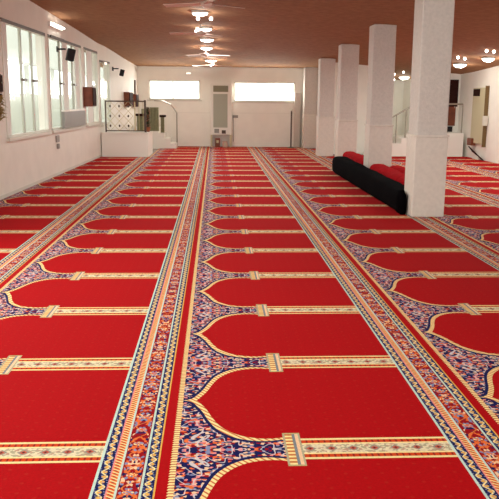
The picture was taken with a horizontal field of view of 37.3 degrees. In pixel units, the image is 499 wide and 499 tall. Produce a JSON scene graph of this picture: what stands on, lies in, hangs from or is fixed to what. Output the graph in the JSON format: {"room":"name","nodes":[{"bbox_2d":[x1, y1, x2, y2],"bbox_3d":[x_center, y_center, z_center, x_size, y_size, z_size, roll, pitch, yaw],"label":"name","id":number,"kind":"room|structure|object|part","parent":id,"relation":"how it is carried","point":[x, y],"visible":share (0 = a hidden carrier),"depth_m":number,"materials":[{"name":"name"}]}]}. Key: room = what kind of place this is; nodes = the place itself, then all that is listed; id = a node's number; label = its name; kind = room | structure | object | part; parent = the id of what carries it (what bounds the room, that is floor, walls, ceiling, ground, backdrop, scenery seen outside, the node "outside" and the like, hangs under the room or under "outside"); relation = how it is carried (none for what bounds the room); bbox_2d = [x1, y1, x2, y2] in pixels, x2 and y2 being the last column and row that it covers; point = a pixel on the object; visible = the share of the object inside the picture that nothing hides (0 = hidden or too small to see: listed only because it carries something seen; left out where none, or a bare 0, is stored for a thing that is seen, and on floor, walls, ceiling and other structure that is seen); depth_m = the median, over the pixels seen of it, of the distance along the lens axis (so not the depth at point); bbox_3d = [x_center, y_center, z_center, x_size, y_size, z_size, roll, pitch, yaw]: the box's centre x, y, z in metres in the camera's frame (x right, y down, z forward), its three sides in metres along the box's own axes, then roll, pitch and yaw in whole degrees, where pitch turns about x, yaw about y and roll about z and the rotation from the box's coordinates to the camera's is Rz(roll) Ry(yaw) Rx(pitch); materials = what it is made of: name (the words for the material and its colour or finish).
{"room":"mosque","nodes":[
{"label":"mosque","id":0,"kind":"room"},
{"bbox_2d":[0,0,100,195],"bbox_3d":[-3.496,-1.929,7.822,0.160,3.433,20.406,0,11,-1],"label":"wall","id":1,"kind":"structure","parent":0,"point":[23,162],"depth_m":12.75,"materials":[{"name":"paint"}]},
{"bbox_2d":[0,74,2,92],"bbox_3d":[-3.388,-2.210,9.830,0.144,0.249,0.450,0,11,-1],"label":"upper cabinet","id":2,"kind":"object","parent":1,"relation":"attached to","point":[1,77],"visible":1,"depth_m":9.98,"materials":[{"name":"brown wood"}]},
{"bbox_2d":[0,17,51,141],"bbox_3d":[-3.500,-2.630,11.656,0.100,1.710,2.513,0,11,-1],"label":"window","id":3,"kind":"structure","parent":1,"relation":"in","point":[3,22],"depth_m":11.45,"materials":[{"name":"beige"}]},
{"bbox_3d":[-3.495,-3.443,11.491,0.027,0.050,2.453,0,11,-1],"label":"blind rail","id":4,"kind":"part","parent":3,"relation":"part of","materials":[{"name":"grey metal"}]},
{"bbox_3d":[-3.496,-1.816,11.820,0.080,0.050,2.513,0,11,-1],"label":"sill","id":5,"kind":"part","parent":3,"relation":"part of","materials":[{"name":"beige"}]},
{"bbox_2d":[0,155,100,199],"bbox_3d":[-3.422,-0.276,8.158,0.012,0.060,20.406,0,11,-1],"label":"baseboard","id":6,"kind":"structure","parent":1,"relation":"attached to","point":[96,157],"depth_m":12.62,"materials":[{"name":"beige"}]},
{"bbox_2d":[47,21,64,30],"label":"lamp","id":7,"kind":"object","parent":1,"relation":"attached to","point":[55,26],"depth_m":13.21,"materials":[{"name":"white paint"}]},
{"bbox_2d":[50,35,63,41],"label":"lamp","id":8,"kind":"object","parent":1,"relation":"attached to","point":[51,36],"depth_m":13.52,"materials":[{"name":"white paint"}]},
{"bbox_2d":[55,135,59,148],"bbox_3d":[-3.524,-1.960,13.521,0.040,0.243,0.312,0,11,-1],"label":"wall socket","id":9,"kind":"object","parent":1,"relation":"attached to","point":[57,137],"visible":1,"depth_m":13.58,"materials":[{"name":"grey plastic"}]},
{"bbox_2d":[47,34,85,132],"bbox_3d":[-3.562,-3.197,14.463,0.100,1.710,2.903,0,11,-1],"label":"window","id":10,"kind":"structure","parent":1,"relation":"in","point":[77,60],"depth_m":14.42,"materials":[{"name":"beige"}]},
{"bbox_3d":[-3.557,-4.011,14.298,0.027,0.050,2.843,0,11,-1],"label":"blind rail","id":11,"kind":"part","parent":10,"relation":"part of","materials":[{"name":"grey metal"}]},
{"bbox_2d":[56,46,75,61],"bbox_3d":[-3.362,-3.593,13.604,0.357,0.270,0.198,0,11,-1],"label":"wall speaker","id":12,"kind":"object","parent":10,"relation":"attached to","point":[70,55],"visible":1,"depth_m":13.55,"materials":[{"name":"black plastic"}]},
{"bbox_2d":[67,49,75,60],"bbox_3d":[-3.264,-3.564,13.542,0.163,0.216,0.005,-4,12,-21],"label":"speaker grille","id":13,"kind":"object","parent":12,"relation":"attached to","point":[70,52],"depth_m":13.54,"materials":[{"name":"black fabric"}]},
{"bbox_3d":[-3.558,-2.384,14.627,0.080,0.050,2.903,0,11,-1],"label":"sill","id":14,"kind":"part","parent":10,"relation":"part of","materials":[{"name":"beige"}]},
{"bbox_2d":[61,109,85,127],"bbox_3d":[-3.490,-2.628,14.767,0.060,0.335,2.022,0,11,-1],"label":"radiator","id":15,"kind":"object","parent":10,"relation":"attached to","point":[70,117],"visible":1,"depth_m":14.55,"materials":[{"name":"white metal"}]},
{"bbox_3d":[-3.489,-2.775,14.738,0.060,0.035,2.022,0,11,-1],"label":"rail","id":16,"kind":"part","parent":15,"relation":"part of","materials":[{"name":"white metal"}]},
{"bbox_2d":[83,87,96,106],"bbox_3d":[-3.478,-3.339,16.185,0.244,0.414,0.380,0,11,-1],"label":"upper cabinet","id":17,"kind":"object","parent":1,"relation":"attached to","point":[89,93],"visible":1,"depth_m":16.01,"materials":[{"name":"brown wood"}]},
{"bbox_3d":[-3.391,-3.339,16.187,0.018,0.384,0.360,0,11,-1],"label":"door","id":18,"kind":"part","parent":17,"relation":"part of","materials":[{"name":"brown wood"}]},
{"bbox_2d":[83,47,100,126],"bbox_3d":[-3.616,-3.702,16.962,0.100,1.710,1.658,0,11,-1],"label":"window","id":19,"kind":"structure","parent":1,"relation":"in","point":[91,122],"depth_m":16.90,"materials":[{"name":"beige"}]},
{"bbox_3d":[-3.612,-4.516,16.797,0.027,0.050,1.598,0,11,-1],"label":"blind rail","id":20,"kind":"part","parent":19,"relation":"part of","materials":[{"name":"grey metal"}]},
{"bbox_3d":[-3.613,-2.889,17.126,0.080,0.050,1.658,0,11,-1],"label":"sill","id":21,"kind":"part","parent":19,"relation":"part of","materials":[{"name":"beige"}]},
{"bbox_3d":[-3.406,-2.004,9.842,0.110,0.140,0.420,0,11,-1],"label":"wall shelf","id":22,"kind":"object","parent":1,"relation":"attached to","visible":0},
{"bbox_2d":[0,95,7,120],"bbox_3d":[-3.365,-1.878,9.864,0.282,0.378,0.286,0,11,-3],"label":"plant","id":23,"kind":"object","parent":22,"relation":"hanging from","point":[2,109],"visible":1,"depth_m":9.87,"materials":[{"name":"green plant"}]},
{"bbox_2d":[97,43,137,156],"bbox_3d":[-3.567,-4.040,20.054,0.160,2.729,4.448,1,11,4],"label":"wall","id":24,"kind":"structure","parent":0,"point":[119,85],"depth_m":19.65,"materials":[{"name":"paint"}]},
{"bbox_2d":[99,60,112,125],"bbox_3d":[-3.595,-3.890,18.448,0.100,1.570,1.026,1,11,4],"label":"window","id":25,"kind":"structure","parent":24,"relation":"in","point":[100,61],"depth_m":18.78,"materials":[{"name":"beige"}]},
{"bbox_2d":[112,67,124,75],"bbox_3d":[-3.374,-4.586,19.079,0.330,0.242,0.148,1,11,4],"label":"wall speaker","id":26,"kind":"object","parent":24,"relation":"attached to","point":[122,71],"visible":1,"depth_m":19.03,"materials":[{"name":"black plastic"}]},
{"bbox_2d":[124,92,132,106],"bbox_3d":[-3.352,-4.179,20.587,0.194,0.392,0.420,1,11,4],"label":"upper cabinet","id":27,"kind":"object","parent":24,"relation":"attached to","point":[128,96],"visible":0.85,"depth_m":20.40,"materials":[{"name":"brown wood"}]},
{"bbox_3d":[-3.290,-4.178,20.583,0.018,0.362,0.400,1,11,4],"label":"door","id":28,"kind":"part","parent":27,"relation":"part of","materials":[{"name":"brown wood"}]},
{"bbox_2d":[133,94,138,106],"bbox_3d":[-3.304,-4.327,21.494,0.164,0.368,0.340,1,11,4],"label":"upper cabinet","id":29,"kind":"object","parent":24,"relation":"attached to","point":[135,96],"visible":0.83,"depth_m":21.35,"materials":[{"name":"brown wood"}]},
{"bbox_3d":[-3.257,-4.326,21.491,0.018,0.338,0.320,1,11,4],"label":"door","id":30,"kind":"part","parent":29,"relation":"part of","materials":[{"name":"brown wood"}]},
{"bbox_2d":[137,68,317,146],"bbox_3d":[-0.700,-4.418,22.360,5.900,2.600,0.200,0,11,-3],"label":"wall","id":31,"kind":"structure","parent":0,"point":[194,129],"depth_m":22.31,"materials":[{"name":"paint"}]},
{"bbox_2d":[147,80,201,100],"bbox_3d":[-2.241,-4.755,22.148,1.632,0.618,0.120,0,11,-3],"label":"window","id":32,"kind":"structure","parent":31,"relation":"in","point":[150,98],"depth_m":22.15,"materials":[{"name":"beige"}]},
{"bbox_3d":[-2.242,-4.466,22.176,1.632,0.040,0.060,0,11,-3],"label":"sill","id":33,"kind":"part","parent":32,"relation":"part of","materials":[{"name":"beige"}]},
{"bbox_2d":[137,66,303,69],"bbox_3d":[-0.637,-5.413,22.039,5.400,0.080,0.040,0,11,-3],"label":"trim","id":34,"kind":"structure","parent":31,"relation":"attached to","point":[161,67],"depth_m":22.00,"materials":[{"name":"white paint"}]},
{"bbox_2d":[173,112,293,113],"bbox_3d":[-0.423,-4.117,22.322,3.750,0.030,0.018,0,11,-3],"label":"trim","id":35,"kind":"structure","parent":31,"relation":"attached to","point":[173,112],"depth_m":22.33,"materials":[{"name":"white paint"}]},
{"bbox_2d":[233,115,237,141],"bbox_3d":[-0.429,-3.664,22.397,0.160,0.790,0.050,0,11,-3],"label":"switch box","id":36,"kind":"object","parent":31,"relation":"attached to","point":[234,116],"visible":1,"depth_m":22.36,"materials":[{"name":"grey plastic"}]},
{"bbox_2d":[232,82,294,102],"bbox_3d":[0.451,-4.721,22.281,1.951,0.623,0.120,0,11,-3],"label":"window","id":37,"kind":"structure","parent":31,"relation":"in","point":[235,101],"depth_m":22.27,"materials":[{"name":"beige"}]},
{"bbox_3d":[0.450,-4.430,22.309,1.951,0.040,0.060,0,11,-3],"label":"sill","id":38,"kind":"part","parent":37,"relation":"part of","materials":[{"name":"beige"}]},
{"bbox_2d":[293,93,300,146],"bbox_3d":[1.441,-3.909,22.400,0.180,1.620,0.120,0,11,-3],"label":"trim","id":39,"kind":"structure","parent":31,"relation":"attached to","point":[297,96],"depth_m":22.33,"materials":[{"name":"white paint"}]},
{"bbox_2d":[30,0,498,79],"bbox_3d":[1.243,-3.569,10.776,10.300,1.590,26.400,0,11,-3],"label":"ceiling","id":40,"kind":"structure","parent":0,"point":[265,33],"depth_m":13.64,"materials":[{"name":"paint"}]},
{"bbox_2d":[169,24,222,36],"bbox_3d":[-1.009,-4.019,13.556,0.917,0.220,1.059,1,11,5],"label":"ceiling fan","id":41,"kind":"object","parent":40,"relation":"hanging from","point":[199,33],"visible":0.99,"depth_m":13.54,"materials":[{"name":"white paint"}]},
{"bbox_3d":[-1.217,-3.966,13.587,0.500,0.030,0.109,1,11,5],"label":"blade","id":42,"kind":"part","parent":41,"relation":"part of","materials":[{"name":"beige"}]},
{"bbox_2d":[191,10,208,15],"bbox_3d":[-0.800,-3.821,11.962,0.281,0.090,0.281,0,11,-3],"label":"ceiling lamp","id":43,"kind":"object","parent":40,"relation":"attached to","point":[194,12],"visible":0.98,"depth_m":11.87,"materials":[{"name":"white glass"}]},
{"bbox_2d":[192,13,207,15],"bbox_3d":[-0.800,-3.802,11.966,0.260,0.050,0.260,0,11,-3],"label":"diffuser","id":44,"kind":"object","parent":43,"relation":"attached to","point":[196,14],"depth_m":11.89,"materials":[{"name":"white glass"}]},
{"bbox_2d":[163,0,244,8],"bbox_3d":[-0.466,-3.365,9.927,0.977,0.260,1.129,-9,15,-40],"label":"ceiling fan","id":45,"kind":"object","parent":40,"relation":"hanging from","point":[206,3],"visible":1,"depth_m":9.91,"materials":[{"name":"white paint"}]},
{"bbox_3d":[-0.896,-3.296,9.973,0.540,0.030,0.109,4,12,19],"label":"blade","id":46,"kind":"part","parent":45,"relation":"part of","materials":[{"name":"beige"}]},
{"bbox_3d":[-0.301,-3.314,10.083,0.540,0.030,0.109,-9,15,-40],"label":"blade","id":47,"kind":"part","parent":45,"relation":"part of","materials":[{"name":"beige"}]},
{"bbox_2d":[199,27,211,31],"bbox_3d":[-0.828,-4.154,13.935,0.259,0.090,0.259,0,11,-3],"label":"ceiling lamp","id":48,"kind":"object","parent":40,"relation":"attached to","point":[205,29],"visible":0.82,"depth_m":13.85,"materials":[{"name":"white glass"}]},
{"bbox_2d":[200,46,212,49],"bbox_3d":[-1.008,-4.720,17.343,0.302,0.090,0.302,0,11,-3],"label":"ceiling lamp","id":49,"kind":"object","parent":40,"relation":"attached to","point":[201,47],"visible":0.97,"depth_m":17.23,"materials":[{"name":"white glass"}]},
{"bbox_2d":[200,38,213,41],"bbox_3d":[-0.902,-4.455,15.716,0.313,0.090,0.313,0,11,-3],"label":"ceiling lamp","id":50,"kind":"object","parent":40,"relation":"attached to","point":[201,39],"visible":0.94,"depth_m":15.60,"materials":[{"name":"white glass"}]},
{"bbox_2d":[186,53,228,56],"bbox_3d":[-0.917,-4.693,17.633,0.947,0.220,1.094,-4,12,-22],"label":"ceiling fan","id":51,"kind":"object","parent":40,"relation":"hanging from","point":[200,54],"visible":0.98,"depth_m":17.61,"materials":[{"name":"white paint"}]},
{"bbox_2d":[205,59,216,61],"bbox_3d":[-1.042,-5.119,20.036,0.324,0.090,0.324,0,11,-3],"label":"ceiling lamp","id":52,"kind":"object","parent":40,"relation":"attached to","point":[206,60],"visible":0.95,"depth_m":19.93,"materials":[{"name":"white glass"}]},
{"bbox_2d":[192,64,231,66],"bbox_3d":[-0.893,-5.091,20.285,0.977,0.200,1.129,-8,14,-37],"label":"ceiling fan","id":53,"kind":"object","parent":40,"relation":"hanging from","point":[210,65],"visible":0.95,"depth_m":20.29,"materials":[{"name":"white paint"}]},
{"bbox_2d":[453,63,466,67],"bbox_3d":[4.887,-4.282,17.189,0.315,0.105,0.315,0,11,-3],"label":"pendant lamp","id":54,"kind":"object","parent":40,"relation":"attached to","point":[458,65],"visible":0.94,"depth_m":17.09,"materials":[{"name":"white glass"}]},
{"bbox_2d":[482,57,494,61],"bbox_3d":[5.080,-4.050,15.748,0.273,0.105,0.273,0,11,-3],"label":"pendant lamp","id":55,"kind":"object","parent":40,"relation":"attached to","point":[486,59],"visible":0.97,"depth_m":15.66,"materials":[{"name":"white glass"}]},
{"bbox_2d":[317,62,460,153],"bbox_3d":[3.907,-4.316,21.780,3.650,2.700,4.400,0,11,-3],"label":"wall","id":56,"kind":"structure","parent":0,"point":[401,97],"depth_m":19.77,"materials":[{"name":"paint"}]},
{"bbox_2d":[447,80,458,131],"bbox_3d":[5.314,-3.813,19.646,0.420,1.360,0.088,0,11,-3],"label":"door","id":57,"kind":"structure","parent":56,"relation":"in","point":[454,84],"depth_m":19.63,"materials":[{"name":"brown wood"}]},
{"bbox_3d":[5.291,-3.553,19.722,0.380,0.500,0.040,0,11,-3],"label":"panel","id":58,"kind":"part","parent":57,"relation":"part of","materials":[{"name":"brown wood"}]},
{"bbox_3d":[5.315,-4.141,19.604,0.420,0.700,0.040,0,11,-3],"label":"panel","id":59,"kind":"part","parent":57,"relation":"part of","materials":[{"name":"brown wood"}]},
{"bbox_2d":[457,66,498,163],"bbox_3d":[6.229,-1.794,9.122,0.200,2.800,22.001,0,11,-3],"label":"wall","id":60,"kind":"structure","parent":0,"point":[483,78],"depth_m":17.94,"materials":[{"name":"paint"}]},
{"bbox_2d":[467,86,489,160],"bbox_3d":[5.597,-3.078,18.115,0.140,1.806,1.049,0,11,-3],"label":"door","id":61,"kind":"structure","parent":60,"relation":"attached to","point":[479,121],"depth_m":18.00,"materials":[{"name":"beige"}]},
{"bbox_2d":[473,89,479,95],"bbox_3d":[5.572,-3.850,18.161,0.022,0.170,0.434,0,11,-3],"label":"grille","id":62,"kind":"object","parent":61,"relation":"attached to","point":[476,92],"depth_m":18.13,"materials":[{"name":"brown wood"}]},
{"bbox_3d":[5.619,-2.261,18.310,0.080,0.128,0.452,0,11,-3],"label":"casing","id":63,"kind":"part","parent":61,"relation":"part of","materials":[{"name":"white paint"}]},
{"bbox_3d":[5.626,-3.272,18.121,0.080,1.346,0.874,0,11,-3],"label":"casing","id":64,"kind":"part","parent":61,"relation":"part of","materials":[{"name":"beige wood"}]},
{"bbox_3d":[5.642,-3.173,17.680,0.090,1.446,0.030,0,11,-3],"label":"panel","id":65,"kind":"part","parent":61,"relation":"part of","materials":[{"name":"brown wood"}]},
{"bbox_3d":[1.197,-0.775,11.338,10.450,0.150,26.400,0,11,-3],"label":"floor","id":66,"kind":"structure","parent":0,"visible":0},
{"bbox_2d":[0,157,137,260],"bbox_3d":[-2.994,-0.568,9.743,1.339,0.012,17.180,0,11,-3],"label":"carpet","id":67,"kind":"object","parent":66,"relation":"on","point":[25,213],"visible":0.88,"depth_m":10.37,"materials":[{"name":"carpet"}]},
{"bbox_2d":[0,146,199,498],"bbox_3d":[-1.717,-0.996,11.912,1.416,0.012,21.480,0,11,-3],"label":"carpet","id":68,"kind":"object","parent":66,"relation":"on","point":[76,296],"visible":0.87,"depth_m":4.76,"materials":[{"name":"carpet"}]},
{"bbox_2d":[154,100,177,146],"bbox_3d":[-2.378,-3.478,20.678,0.171,1.374,2.607,2,11,7],"label":"stair handrail","id":69,"kind":"object","parent":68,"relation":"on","point":[154,100],"visible":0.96,"depth_m":21.91,"materials":[{"name":"grey metal"}]},
{"bbox_3d":[-2.376,-3.965,20.576,0.170,0.379,2.599,2,11,7],"label":"rail","id":70,"kind":"part","parent":69,"relation":"part of","materials":[{"name":"grey metal"}]},
{"bbox_3d":[-2.151,-3.544,21.958,0.033,1.000,0.033,-5,13,-25],"label":"post","id":71,"kind":"part","parent":69,"relation":"part of","materials":[{"name":"grey metal"}]},
{"bbox_2d":[101,131,152,156],"bbox_3d":[-3.077,-2.700,18.817,1.145,0.600,1.400,0,11,-3],"label":"platform","id":72,"kind":"object","parent":66,"relation":"on","point":[114,143],"depth_m":18.16,"materials":[{"name":"white paint"}]},
{"bbox_2d":[105,100,146,131],"bbox_3d":[-3.028,-3.260,18.093,1.004,0.775,0.052,0,11,-3],"label":"railing","id":73,"kind":"object","parent":72,"relation":"on","point":[108,101],"visible":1,"depth_m":18.09,"materials":[{"name":"grey metal"}]},
{"bbox_3d":[-2.802,-3.263,18.103,0.028,0.710,0.024,0,11,-3],"label":"post","id":74,"kind":"part","parent":73,"relation":"part of","materials":[{"name":"beige wood"}]},
{"bbox_3d":[-2.552,-3.261,18.115,0.048,0.775,0.048,5,12,19],"label":"post","id":75,"kind":"part","parent":73,"relation":"part of","materials":[{"name":"grey metal"}]},
{"bbox_2d":[135,114,143,129],"bbox_3d":[-2.794,-3.250,18.923,0.220,0.440,0.160,0,11,-3],"label":"screen","id":76,"kind":"object","parent":72,"relation":"on","point":[139,116],"visible":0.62,"depth_m":18.88,"materials":[{"name":"green fabric"}]},
{"bbox_2d":[141,109,149,126],"bbox_3d":[-2.678,-3.349,19.115,0.210,0.560,0.115,0,11,-3],"label":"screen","id":77,"kind":"object","parent":72,"relation":"on","point":[142,110],"visible":0.24,"depth_m":19.04,"materials":[{"name":"green fabric"}]},
{"bbox_2d":[146,107,150,131],"bbox_3d":[-2.561,-3.262,18.524,0.182,0.624,0.180,0,11,-3],"label":"potted plant","id":78,"kind":"object","parent":72,"relation":"on","point":[147,108],"visible":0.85,"depth_m":18.50,"materials":[{"name":"green plant"}]},
{"bbox_2d":[150,107,158,130],"bbox_3d":[-2.446,-3.349,19.024,0.225,0.600,0.115,0,11,-3],"label":"screen","id":79,"kind":"object","parent":72,"relation":"on","point":[154,111],"visible":0.96,"depth_m":18.97,"materials":[{"name":"green fabric"}]},
{"bbox_2d":[136,127,176,148],"bbox_3d":[-2.710,-3.303,21.817,1.150,0.600,1.080,0,11,-3],"label":"steps","id":80,"kind":"structure","parent":66,"relation":"on","point":[160,140],"depth_m":21.32,"materials":[{"name":"white paint"}]},
{"bbox_2d":[159,115,165,132],"bbox_3d":[-2.490,-3.611,21.264,0.180,0.500,0.160,0,11,-3],"label":"screen","id":81,"kind":"object","parent":80,"relation":"on","point":[161,116],"visible":1,"depth_m":21.21,"materials":[{"name":"green fabric"}]},
{"bbox_2d":[88,146,485,498],"bbox_3d":[-0.302,-0.998,11.979,1.416,0.012,21.480,0,11,-3],"label":"carpet","id":82,"kind":"object","parent":66,"relation":"on","point":[253,373],"visible":0.89,"depth_m":3.67,"materials":[{"name":"carpet"}]},
{"bbox_2d":[215,138,219,146],"bbox_3d":[-0.962,-3.222,22.280,0.150,0.260,0.165,0,11,-3],"label":"storage box","id":83,"kind":"object","parent":82,"relation":"on","point":[217,140],"visible":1,"depth_m":22.20,"materials":[{"name":"brown wood"}]},
{"bbox_2d":[210,83,231,146],"bbox_3d":[-0.852,-4.010,22.147,0.627,1.860,0.325,0,11,-3],"label":"tall cabinet","id":84,"kind":"object","parent":82,"relation":"on","point":[220,94],"visible":1,"depth_m":21.97,"materials":[{"name":"white paint"}]},
{"bbox_2d":[213,86,227,91],"bbox_3d":[-0.849,-4.745,21.845,0.440,0.180,0.025,0,11,-3],"label":"grille","id":85,"kind":"object","parent":84,"relation":"attached to","point":[215,88],"depth_m":21.83,"materials":[{"name":"beige metal"}]},
{"bbox_3d":[-0.864,-4.118,21.971,0.420,0.980,0.025,0,11,-3],"label":"louvre panel","id":86,"kind":"part","parent":84,"relation":"part of","materials":[{"name":"grey"}]},
{"bbox_2d":[222,141,226,146],"bbox_3d":[-0.742,-3.178,22.300,0.150,0.170,0.165,0,11,-3],"label":"storage box","id":87,"kind":"object","parent":82,"relation":"on","point":[224,143],"visible":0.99,"depth_m":22.22,"materials":[{"name":"beige"}]},
{"bbox_2d":[247,147,498,498],"bbox_3d":[1.116,-0.988,11.981,1.416,0.012,21.350,0,11,-3],"label":"carpet","id":88,"kind":"object","parent":66,"relation":"on","point":[432,305],"visible":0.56,"depth_m":5.44,"materials":[{"name":"carpet"}]},
{"bbox_2d":[287,108,294,147],"bbox_3d":[1.240,-3.608,22.002,0.240,1.160,0.240,0,11,-3],"label":"pole stand","id":89,"kind":"object","parent":88,"relation":"on","point":[291,109],"visible":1,"depth_m":22.02,"materials":[{"name":"grey metal"}]},
{"bbox_2d":[295,147,498,269],"bbox_3d":[2.532,-0.986,12.022,1.416,0.012,21.300,0,11,-3],"label":"carpet","id":90,"kind":"object","parent":66,"relation":"on","point":[472,224],"visible":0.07,"depth_m":8.65,"materials":[{"name":"carpet"}]},
{"bbox_2d":[302,67,317,147],"bbox_3d":[1.791,-4.199,21.970,0.416,2.339,0.436,0,11,-3],"label":"column","id":91,"kind":"structure","parent":90,"relation":"on","point":[310,78],"depth_m":21.79,"materials":[{"name":"paint"}]},
{"bbox_2d":[316,58,335,155],"bbox_3d":[1.938,-3.610,18.838,0.416,2.427,0.436,0,11,-3],"label":"column","id":92,"kind":"structure","parent":90,"relation":"on","point":[326,66],"depth_m":18.66,"materials":[{"name":"paint"}]},
{"bbox_2d":[335,44,358,156],"bbox_3d":[2.081,-3.056,15.800,0.416,2.545,0.436,0,11,-3],"label":"column","id":93,"kind":"structure","parent":90,"relation":"on","point":[348,54],"depth_m":15.61,"materials":[{"name":"paint"}]},
{"bbox_2d":[343,151,363,164],"bbox_3d":[2.087,-1.630,14.200,0.302,0.382,2.140,0,11,-3],"label":"carpet","id":94,"kind":"object","parent":90,"relation":"on","point":[356,157],"visible":0.31,"depth_m":14.04,"materials":[{"name":"red carpet"}]},
{"bbox_2d":[332,156,406,214],"bbox_3d":[1.882,-1.145,11.903,0.308,0.339,5.510,0,11,-3],"label":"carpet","id":95,"kind":"object","parent":90,"relation":"on","point":[391,192],"visible":0.98,"depth_m":10.89,"materials":[{"name":"black fabric"}]},
{"bbox_2d":[363,24,396,167],"bbox_3d":[2.228,-2.469,12.668,0.416,2.636,0.436,0,11,-3],"label":"column","id":96,"kind":"structure","parent":90,"relation":"on","point":[378,137],"depth_m":12.47,"materials":[{"name":"paint"}]},
{"bbox_3d":[2.225,-2.140,12.735,0.416,0.025,0.436,0,11,-3],"label":"cap moulding","id":97,"kind":"part","parent":96,"relation":"part of","materials":[{"name":"white paint"}]},
{"bbox_2d":[370,164,404,184],"bbox_3d":[2.232,-0.991,11.098,0.302,0.360,3.120,0,11,-3],"label":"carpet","id":98,"kind":"object","parent":90,"relation":"on","point":[391,173],"visible":0.32,"depth_m":11.35,"materials":[{"name":"red fabric"}]},
{"bbox_2d":[390,165,404,173],"bbox_3d":[2.506,-1.132,11.889,0.282,0.327,1.500,0,11,-3],"label":"carpet","id":99,"kind":"object","parent":90,"relation":"on","point":[401,169],"visible":0.12,"depth_m":12.09,"materials":[{"name":"red fabric"}]},
{"bbox_2d":[404,0,454,216],"bbox_3d":[2.185,-1.783,9.005,0.416,2.740,0.436,0,11,-3],"label":"column","id":100,"kind":"structure","parent":90,"relation":"on","point":[427,137],"depth_m":8.87,"materials":[{"name":"paint"}]},
{"bbox_3d":[2.182,-1.403,9.082,0.416,0.025,0.436,0,11,-3],"label":"cap moulding","id":101,"kind":"part","parent":100,"relation":"part of","materials":[{"name":"white paint"}]},
{"bbox_2d":[363,131,463,156],"bbox_3d":[4.266,-2.768,19.408,2.420,0.610,0.870,0,11,-3],"label":"staircase","id":102,"kind":"structure","parent":66,"relation":"on","point":[455,140],"depth_m":19.01,"materials":[{"name":"white paint"}]},
{"bbox_2d":[392,103,463,142],"bbox_3d":[4.261,-3.096,18.979,2.415,1.302,0.044,0,11,-3],"label":"stair railing","id":103,"kind":"object","parent":102,"relation":"on","point":[462,104],"visible":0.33,"depth_m":18.91,"materials":[{"name":"grey metal"}]},
{"bbox_3d":[4.257,-3.381,18.922,2.401,0.721,0.044,0,11,-3],"label":"handrail","id":104,"kind":"part","parent":103,"relation":"part of","materials":[{"name":"grey metal"}]},
{"bbox_2d":[391,156,498,207],"bbox_3d":[4.030,-0.631,10.326,1.416,0.012,17.700,0,11,-3],"label":"carpet","id":105,"kind":"object","parent":66,"relation":"on","point":[481,187],"visible":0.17,"depth_m":12.84,"materials":[{"name":"carpet"}]},
{"bbox_2d":[447,157,498,178],"bbox_3d":[5.425,-0.634,10.391,1.377,0.012,17.700,0,11,-3],"label":"carpet","id":106,"kind":"object","parent":66,"relation":"on","point":[487,168],"visible":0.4,"depth_m":16.46,"materials":[{"name":"carpet"}]},
{"label":"outside","id":107,"kind":"structure","parent":0,"visible":0},
{"bbox_2d":[12,118,104,133],"bbox_3d":[-8.135,-5.624,35.759,5.700,0.150,77.000,0,11,-3],"label":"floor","id":108,"kind":"structure","parent":107,"point":[103,119],"depth_m":41.22,"materials":[{"name":"white"}]},
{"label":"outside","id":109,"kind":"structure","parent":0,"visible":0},
{"bbox_2d":[6,25,104,132],"bbox_3d":[-11.119,-12.415,38.331,0.400,12.200,69.000,0,11,-3],"label":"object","id":110,"kind":"structure","parent":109,"point":[11,32],"depth_m":36.59,"materials":[{"name":"white glass"}]}
]}

